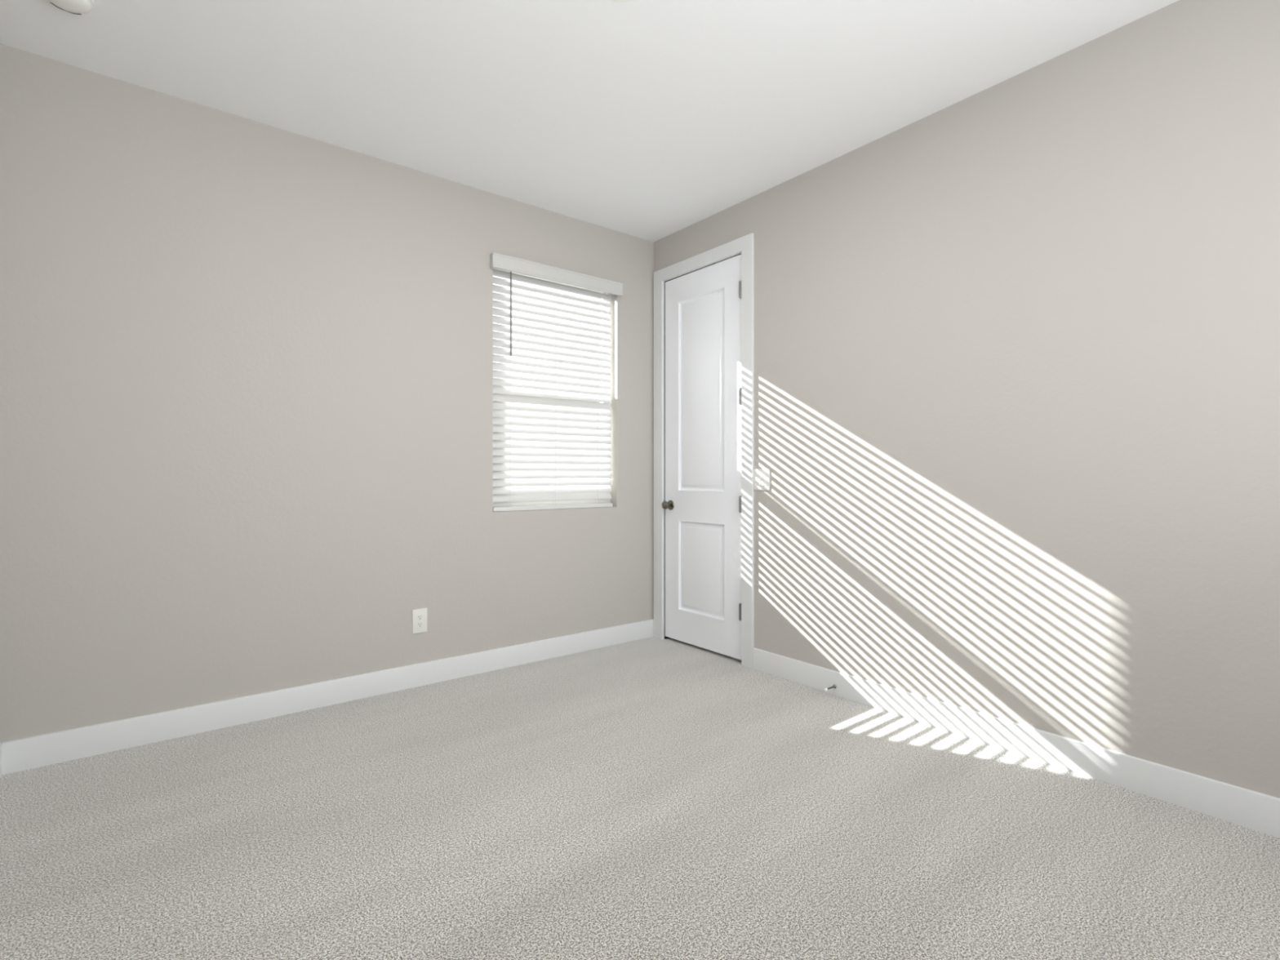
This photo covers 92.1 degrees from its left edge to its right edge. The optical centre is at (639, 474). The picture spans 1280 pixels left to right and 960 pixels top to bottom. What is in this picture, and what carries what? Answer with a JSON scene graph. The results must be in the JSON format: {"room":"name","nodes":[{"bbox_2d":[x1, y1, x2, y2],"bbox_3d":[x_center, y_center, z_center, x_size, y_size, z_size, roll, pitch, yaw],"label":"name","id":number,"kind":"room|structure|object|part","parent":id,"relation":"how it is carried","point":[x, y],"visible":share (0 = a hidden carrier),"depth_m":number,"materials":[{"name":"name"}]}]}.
{"room":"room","nodes":[
{"label":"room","id":0,"kind":"room"},
{"bbox_2d":[0,43,653,742],"bbox_3d":[-1.267,-0.246,3.323,3.344,2.740,0.170,0,0,-38],"label":"wall","id":1,"kind":"structure","parent":0,"point":[246,365],"depth_m":2.81,"materials":[{"name":"grey paint"}]},
{"bbox_2d":[1,618,653,774],"bbox_3d":[-1.145,1.065,3.302,3.180,0.118,0.014,0,0,-38],"label":"baseboard","id":2,"kind":"structure","parent":1,"relation":"attached to","point":[37,751],"depth_m":2.87,"materials":[{"name":"white paint"}]},
{"bbox_2d":[412,608,426,633],"bbox_3d":[-1.172,0.780,3.284,0.078,0.127,0.008,0,0,-38],"label":"wall outlet","id":3,"kind":"object","parent":1,"relation":"attached to","point":[419,615],"visible":1,"depth_m":3.28,"materials":[{"name":"white plastic"}]},
{"bbox_2d":[417,622,422,627],"bbox_3d":[-1.170,0.799,3.282,0.029,0.029,0.002,0,0,-38],"label":"receptacle","id":4,"kind":"object","parent":3,"relation":"attached to","point":[420,624],"depth_m":3.28,"materials":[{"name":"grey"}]},
{"bbox_2d":[417,614,422,620],"bbox_3d":[-1.170,0.760,3.282,0.029,0.029,0.002,0,0,-38],"label":"receptacle","id":5,"kind":"object","parent":3,"relation":"attached to","point":[420,617],"depth_m":3.28,"materials":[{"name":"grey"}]},
{"bbox_2d":[493,267,610,506],"bbox_3d":[-0.563,-0.529,3.903,0.886,1.493,0.066,0,0,-38],"label":"window","id":6,"kind":"structure","parent":1,"relation":"in","point":[600,500],"depth_m":3.94,"materials":[{"name":"white plastic"}]},
{"bbox_3d":[-0.571,-0.868,3.919,0.842,0.725,0.024,0,0,-38],"label":"sash","id":7,"kind":"part","parent":6,"relation":"part of","materials":[{"name":"white plastic"}]},
{"bbox_3d":[-0.554,-0.188,3.898,0.842,0.720,0.026,0,0,-38],"label":"sash","id":8,"kind":"part","parent":6,"relation":"part of","materials":[{"name":"white plastic"}]},
{"bbox_2d":[489,252,622,511],"bbox_3d":[-0.506,-0.528,3.829,0.921,1.489,0.108,0,0,-38],"label":"window blind","id":9,"kind":"object","parent":6,"relation":"attached to","point":[537,474],"visible":0.91,"depth_m":3.81,"materials":[{"name":"white plastic"}]},
{"bbox_3d":[-0.777,-0.517,3.650,0.002,1.417,0.030,0,0,-38],"label":"ladder cord","id":10,"kind":"part","parent":9,"relation":"part of","materials":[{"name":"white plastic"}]},
{"bbox_3d":[-0.529,0.204,3.845,0.849,0.025,0.052,0,0,-38],"label":"rail","id":11,"kind":"part","parent":9,"relation":"part of","materials":[{"name":"white plastic"}]},
{"bbox_3d":[-0.534,-0.517,3.842,0.002,1.417,0.030,0,0,-38],"label":"ladder cord","id":12,"kind":"part","parent":9,"relation":"part of","materials":[{"name":"white fabric"}]},
{"bbox_3d":[-0.283,-0.517,4.042,0.002,1.417,0.030,0,0,-38],"label":"ladder cord","id":13,"kind":"part","parent":9,"relation":"part of","materials":[{"name":"white fabric"}]},
{"bbox_2d":[600,298,601,457],"bbox_3d":[-0.615,-0.529,3.968,1.086,1.693,0.030,0,0,-38],"label":"trim","id":14,"kind":"structure","parent":1,"relation":"attached to","point":[600,299],"depth_m":4.25,"materials":[{"name":"beige paint"}]},
{"bbox_2d":[0,0,1178,242],"bbox_3d":[0.106,-1.691,1.795,3.594,0.150,4.270,0,0,-38],"label":"ceiling","id":15,"kind":"structure","parent":0,"point":[649,120],"depth_m":2.48,"materials":[{"name":"white paint"}]},
{"bbox_2d":[48,0,94,14],"bbox_3d":[-1.915,-1.593,2.060,0.140,0.048,0.140,0,0,-38],"label":"smoke detector","id":16,"kind":"object","parent":15,"relation":"attached to","point":[74,6],"visible":1,"depth_m":2.07,"materials":[{"name":"white plastic"}]},
{"bbox_2d":[613,0,634,2],"bbox_3d":[-0.056,-1.614,2.026,0.168,0.005,0.168,0,0,-38],"label":"recessed light","id":17,"kind":"object","parent":15,"relation":"in","point":[621,1],"visible":1,"depth_m":2.10,"materials":[{"name":"white plastic"}]},
{"bbox_2d":[0,636,1279,959],"bbox_3d":[0.106,1.184,1.795,3.594,0.120,4.270,0,0,-38],"label":"floor","id":18,"kind":"structure","parent":0,"point":[652,797],"depth_m":1.93,"materials":[{"name":"carpet"}]},
{"bbox_2d":[653,0,1279,798],"bbox_3d":[1.429,-0.246,2.737,0.150,2.740,4.100,0,0,-38],"label":"wall","id":19,"kind":"structure","parent":0,"point":[1016,343],"depth_m":2.42,"materials":[{"name":"grey paint"}]},
{"bbox_2d":[653,232,754,668],"bbox_3d":[0.406,-0.137,3.952,0.181,2.523,0.896,0,0,-38],"label":"door","id":20,"kind":"structure","parent":19,"relation":"in","point":[708,504],"depth_m":3.90,"materials":[{"name":"white paint"}]},
{"bbox_3d":[0.183,0.207,4.141,0.066,0.066,0.066,0,0,-38],"label":"knob","id":21,"kind":"part","parent":20,"relation":"part of","materials":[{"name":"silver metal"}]},
{"bbox_2d":[753,468,769,490],"bbox_3d":[0.695,0.030,3.533,0.010,0.122,0.116,0,0,-38],"label":"light switch","id":22,"kind":"object","parent":19,"relation":"attached to","point":[761,476],"visible":1,"depth_m":3.53,"materials":[{"name":"white plastic"}]},
{"bbox_2d":[823,684,836,691],"bbox_3d":[0.959,1.080,3.118,0.086,0.019,0.019,0,0,-38],"label":"door stop","id":23,"kind":"object","parent":19,"relation":"attached to","point":[834,685],"visible":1,"depth_m":3.12,"materials":[{"name":"grey metal"}]},
{"bbox_3d":[0.965,1.080,3.122,0.072,0.019,0.019,0,0,-38],"label":"stop rod","id":24,"kind":"part","parent":23,"relation":"part of","materials":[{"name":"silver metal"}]},
{"bbox_2d":[752,648,1279,838],"bbox_3d":[1.602,1.065,2.388,0.014,0.118,3.037,0,0,-38],"label":"baseboard","id":25,"kind":"structure","parent":19,"relation":"attached to","point":[1247,808],"depth_m":2.37,"materials":[{"name":"white paint"}]},
{"bbox_3d":[-1.189,-0.246,0.658,0.150,2.740,4.100,0,0,-38],"label":"wall","id":26,"kind":"structure","parent":0,"visible":0},
{"bbox_2d":[0,742,2,777],"bbox_3d":[-1.172,1.065,0.767,0.014,0.118,3.950,0,0,-38],"label":"baseboard","id":27,"kind":"structure","parent":26,"relation":"attached to","point":[1,744],"depth_m":2.30,"materials":[{"name":"white paint"}]},
{"label":"outside","id":28,"kind":"structure","parent":0,"visible":0},
{"bbox_2d":[494,392,599,464],"bbox_3d":[-2.740,0.274,6.258,12.000,2.400,0.200,0,0,-38],"label":"wall","id":29,"kind":"structure","parent":28,"point":[495,393],"depth_m":7.42,"materials":[{"name":"beige paint"}]}
]}

